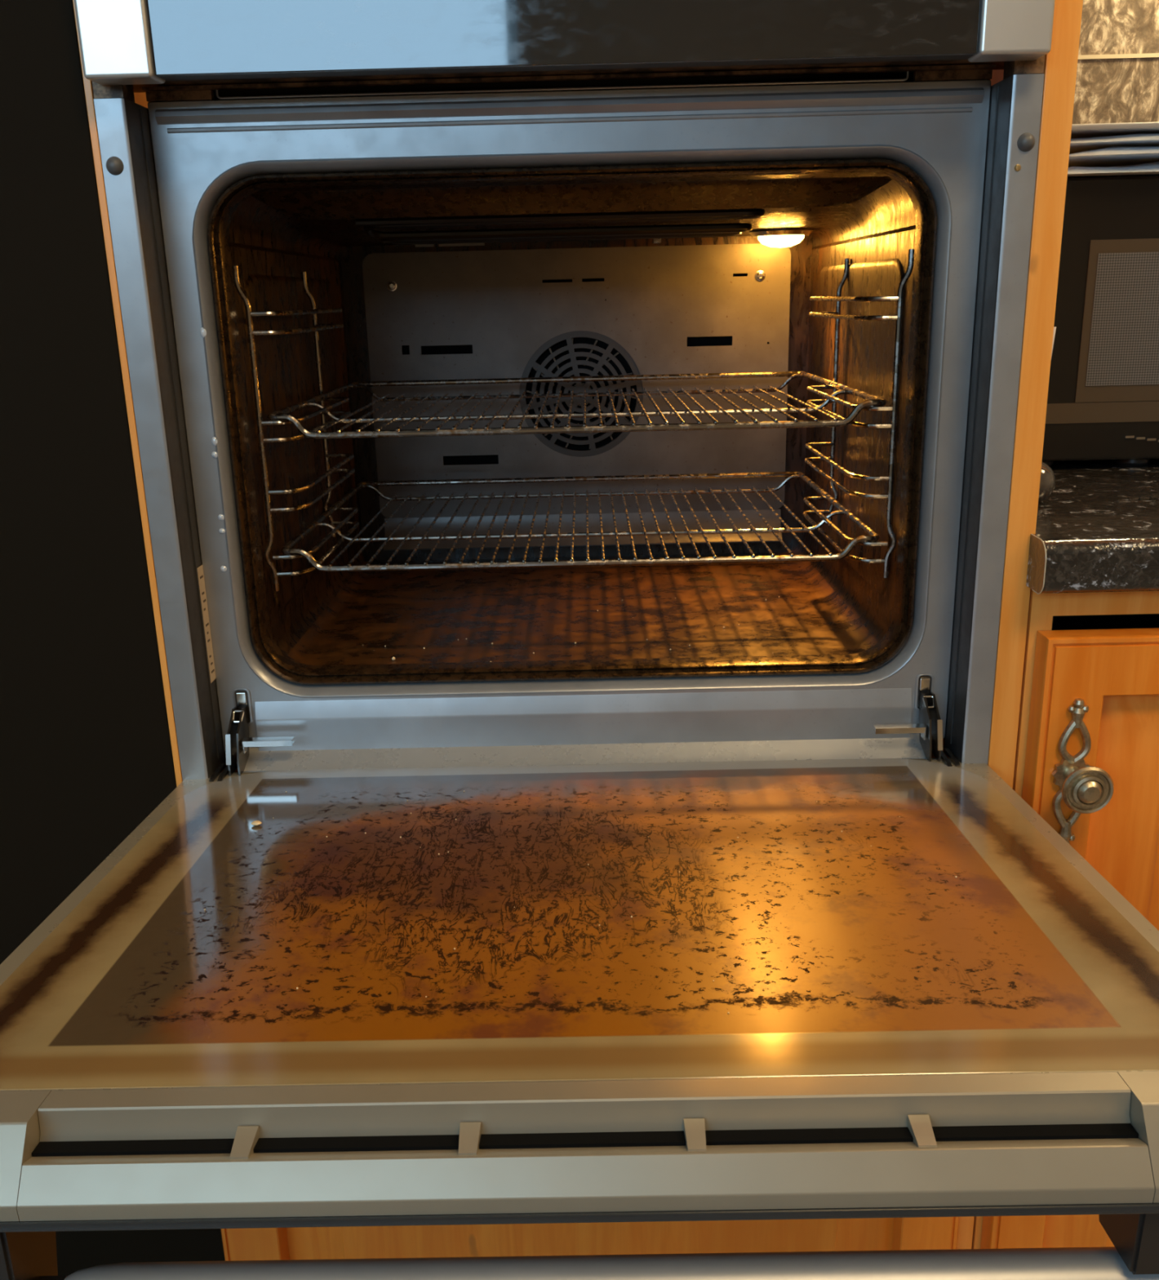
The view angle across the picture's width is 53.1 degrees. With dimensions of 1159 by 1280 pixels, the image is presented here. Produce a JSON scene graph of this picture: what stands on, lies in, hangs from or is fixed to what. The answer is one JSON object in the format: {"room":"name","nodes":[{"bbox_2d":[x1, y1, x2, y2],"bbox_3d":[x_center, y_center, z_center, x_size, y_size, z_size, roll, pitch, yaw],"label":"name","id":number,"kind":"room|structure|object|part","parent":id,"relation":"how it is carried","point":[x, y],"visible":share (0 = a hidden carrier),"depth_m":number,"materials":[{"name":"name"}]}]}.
{"room":"kitchen","nodes":[
{"label":"kitchen","id":0,"kind":"room"},
{"bbox_3d":[0.017,1.183,-0.070,5.400,0.050,3.820,-1,17,1],"label":"floor","id":1,"kind":"structure","parent":0,"visible":0},
{"bbox_2d":[0,0,225,1276],"bbox_3d":[-0.389,-0.307,1.034,0.170,2.200,0.580,-1,17,1],"label":"wall","id":2,"kind":"structure","parent":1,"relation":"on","point":[86,751],"depth_m":0.80,"materials":[{"name":"black paint"}]},
{"bbox_2d":[72,0,1083,1261],"bbox_3d":[0.001,-0.313,1.020,0.620,2.200,0.601,-1,17,1],"label":"housing","id":3,"kind":"object","parent":1,"relation":"on","point":[1060,67],"visible":0.07,"depth_m":0.84,"materials":[{"name":"brown wood"}]},
{"bbox_3d":[-0.301,-0.309,1.033,0.005,2.200,0.580,-1,16,1],"label":"panel","id":4,"kind":"part","parent":3,"relation":"part of","materials":[{"name":"brown wood"}]},
{"bbox_2d":[0,0,1158,1279],"bbox_3d":[0.000,-0.147,0.807,0.595,0.641,0.900,-1,17,1],"label":"oven","id":5,"kind":"object","parent":3,"relation":"in","point":[307,199],"visible":0.95,"depth_m":0.76,"materials":[{"name":"grey metal"}]},
{"bbox_2d":[200,574,214,673],"bbox_3d":[-0.274,-0.011,0.854,0.001,0.074,0.006,-1,16,1],"label":"label","id":6,"kind":"object","parent":5,"relation":"attached to","point":[206,581],"depth_m":0.85,"materials":[{"name":"beige paper"}]},
{"bbox_3d":[-0.255,0.075,0.867,0.008,0.044,0.032,-1,16,1],"label":"hinge arm","id":7,"kind":"part","parent":5,"relation":"part of","materials":[{"name":"grey metal"}]},
{"bbox_2d":[251,820,262,826],"bbox_3d":[-0.211,0.120,0.760,0.007,0.003,0.005,-1,17,1],"label":"crumb","id":8,"kind":"object","parent":5,"relation":"on","point":[255,823],"visible":1,"depth_m":0.76,"materials":[{"name":"brown food"}]},
{"bbox_3d":[-0.009,-0.396,0.697,0.576,0.096,0.019,-1,16,1],"label":"control panel","id":9,"kind":"part","parent":5,"relation":"part of","materials":[{"name":"black plastic"}]},
{"bbox_3d":[-0.008,-0.365,0.746,0.589,0.002,0.056,-1,16,1],"label":"under panel","id":10,"kind":"part","parent":5,"relation":"part of","materials":[{"name":"metal"}]},
{"bbox_3d":[-0.002,-0.141,0.831,0.551,0.459,0.021,-1,16,1],"label":"frame","id":11,"kind":"part","parent":5,"relation":"part of","materials":[{"name":"grey metal"}]},
{"bbox_2d":[362,592,779,662],"bbox_3d":[0.003,-0.014,1.020,0.372,0.003,0.207,-1,17,1],"label":"crumbs","id":12,"kind":"object","parent":5,"relation":"in","point":[393,658],"visible":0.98,"depth_m":0.97,"materials":[{"name":"brown food"}]},
{"bbox_3d":[0.000,-0.251,1.219,0.439,0.306,0.020,-1,16,1],"label":"panel","id":13,"kind":"part","parent":5,"relation":"part of","materials":[{"name":"grey metal"}]},
{"bbox_2d":[267,371,886,439],"bbox_3d":[-0.002,-0.212,1.027,0.463,0.020,0.342,-1,17,1],"label":"wire shelf","id":14,"kind":"object","parent":5,"relation":"in","point":[871,400],"visible":1,"depth_m":0.98,"materials":[{"name":"silver metal"}]},
{"bbox_3d":[0.002,0.152,0.673,0.589,0.030,0.396,-1,13,1],"label":"door","id":15,"kind":"part","parent":5,"relation":"part of","materials":[{"name":"glass"}]},
{"bbox_3d":[0.001,0.201,0.462,0.589,0.032,0.037,-1,13,1],"label":"vent rail","id":16,"kind":"part","parent":5,"relation":"part of","materials":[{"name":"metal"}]},
{"bbox_3d":[0.003,0.177,0.652,0.589,0.004,0.420,-1,13,1],"label":"glass","id":17,"kind":"part","parent":5,"relation":"part of","materials":[{"name":"grey glass"}]},
{"bbox_3d":[0.002,0.150,0.674,0.567,0.028,0.397,-1,13,1],"label":"glass","id":18,"kind":"part","parent":5,"relation":"part of","materials":[{"name":"glass"}]},
{"bbox_2d":[280,471,879,572],"bbox_3d":[0.001,-0.114,1.056,0.463,0.020,0.342,-1,17,1],"label":"wire shelf","id":19,"kind":"object","parent":5,"relation":"in","point":[288,548],"visible":1,"depth_m":1.01,"materials":[{"name":"silver metal"}]},
{"bbox_2d":[204,790,957,1013],"bbox_3d":[0.003,0.136,0.671,0.423,0.020,0.301,-1,17,1],"label":"crumbs","id":20,"kind":"object","parent":5,"relation":"on","point":[464,790],"visible":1,"depth_m":0.69,"materials":[{"name":"brown food"}]},
{"bbox_3d":[0.003,0.062,0.879,0.495,0.042,0.004,-1,16,1],"label":"pressed sill","id":21,"kind":"part","parent":5,"relation":"part of","materials":[{"name":"grey metal"}]},
{"bbox_3d":[-0.001,-0.273,1.231,0.430,0.265,0.002,-1,17,1],"label":"slot shadow plate","id":22,"kind":"part","parent":5,"relation":"part of","materials":[{"name":"black"}]},
{"bbox_3d":[0.044,0.268,0.480,0.518,0.026,0.026,-1,13,1],"label":"handle","id":23,"kind":"part","parent":5,"relation":"part of","materials":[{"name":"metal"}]},
{"bbox_3d":[0.261,0.064,0.862,0.008,0.044,0.032,-1,16,1],"label":"hinge arm","id":24,"kind":"part","parent":5,"relation":"part of","materials":[{"name":"grey metal"}]},
{"bbox_3d":[0.007,0.439,0.940,0.600,0.564,0.020,-1,16,1],"label":"door","id":25,"kind":"part","parent":3,"relation":"part of","materials":[{"name":"orange wood"}]},
{"bbox_3d":[0.301,-0.322,1.027,0.020,2.200,0.580,-1,16,1],"label":"panel","id":26,"kind":"part","parent":3,"relation":"part of","materials":[{"name":"brown wood"}]},
{"bbox_2d":[1051,326,1056,355],"bbox_3d":[0.316,-0.182,0.785,0.008,0.057,0.002,-1,17,1],"label":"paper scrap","id":27,"kind":"object","parent":3,"relation":"attached to","point":[1055,327],"visible":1,"depth_m":0.78,"materials":[{"name":"white paper"}]},
{"bbox_2d":[971,588,1158,1248],"bbox_3d":[0.644,0.311,1.171,0.634,0.888,0.619,-1,17,1],"label":"base cabinet","id":28,"kind":"object","parent":1,"relation":"on","point":[1086,762],"visible":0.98,"depth_m":0.83,"materials":[{"name":"brown wood"}]},
{"bbox_3d":[0.349,0.095,0.823,0.027,0.114,0.009,-1,16,1],"label":"plate","id":29,"kind":"part","parent":28,"relation":"part of","materials":[{"name":"grey metal"}]},
{"bbox_3d":[0.349,0.100,0.805,0.035,0.035,0.034,-1,16,1],"label":"knob","id":30,"kind":"part","parent":28,"relation":"part of","materials":[{"name":"grey metal"}]},
{"bbox_2d":[1026,458,1158,594],"bbox_3d":[0.956,-0.150,1.069,1.289,0.038,0.631,-1,17,1],"label":"countertop","id":31,"kind":"structure","parent":28,"relation":"on","point":[1097,531],"depth_m":0.80,"materials":[{"name":"black stone"}]},
{"bbox_2d":[1038,462,1055,502],"bbox_3d":[0.354,-0.123,0.906,0.033,0.033,0.033,-1,17,1],"label":"glass ball","id":32,"kind":"object","parent":31,"relation":"on","point":[1047,481],"visible":0.3,"depth_m":0.89,"materials":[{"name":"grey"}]},
{"bbox_2d":[1041,175,1158,466],"bbox_3d":[0.645,-0.324,1.172,0.505,0.252,0.307,-1,17,1],"label":"microwave","id":33,"kind":"object","parent":31,"relation":"on","point":[1103,399],"visible":0.36,"depth_m":1.03,"materials":[{"name":"black plastic"}]},
{"bbox_2d":[1067,161,1158,177],"bbox_3d":[0.584,-0.436,1.086,0.380,0.015,0.243,-1,17,1],"label":"bag","id":34,"kind":"object","parent":33,"relation":"on","point":[1149,168],"visible":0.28,"depth_m":0.99,"materials":[{"name":"grey plastic"}]},
{"bbox_2d":[1068,145,1158,167],"bbox_3d":[0.594,-0.447,1.076,0.380,0.011,0.236,-1,17,1],"label":"bag","id":35,"kind":"object","parent":34,"relation":"on","point":[1112,156],"visible":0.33,"depth_m":0.99,"materials":[{"name":"grey plastic"}]},
{"bbox_2d":[1069,133,1158,153],"bbox_3d":[0.574,-0.456,1.071,0.360,0.010,0.220,-1,17,1],"label":"bag","id":36,"kind":"object","parent":35,"relation":"on","point":[1078,144],"visible":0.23,"depth_m":0.99,"materials":[{"name":"grey plastic"}]},
{"bbox_2d":[1071,121,1158,138],"bbox_3d":[0.585,-0.464,1.072,0.378,0.005,0.210,-1,17,1],"label":"flat tray","id":37,"kind":"object","parent":36,"relation":"on","point":[1091,130],"visible":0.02,"depth_m":0.97,"materials":[{"name":"grey metal"}]},
{"bbox_3d":[-0.006,-0.567,1.352,5.200,2.500,0.100,-1,17,1],"label":"wall","id":38,"kind":"structure","parent":0,"visible":0},
{"bbox_2d":[1071,0,1158,124],"bbox_3d":[0.952,-0.550,1.290,1.284,0.604,0.018,-1,17,1],"label":"backsplash","id":39,"kind":"structure","parent":38,"relation":"attached to","point":[1117,77],"depth_m":1.26,"materials":[{"name":"beige stone"}]}
]}

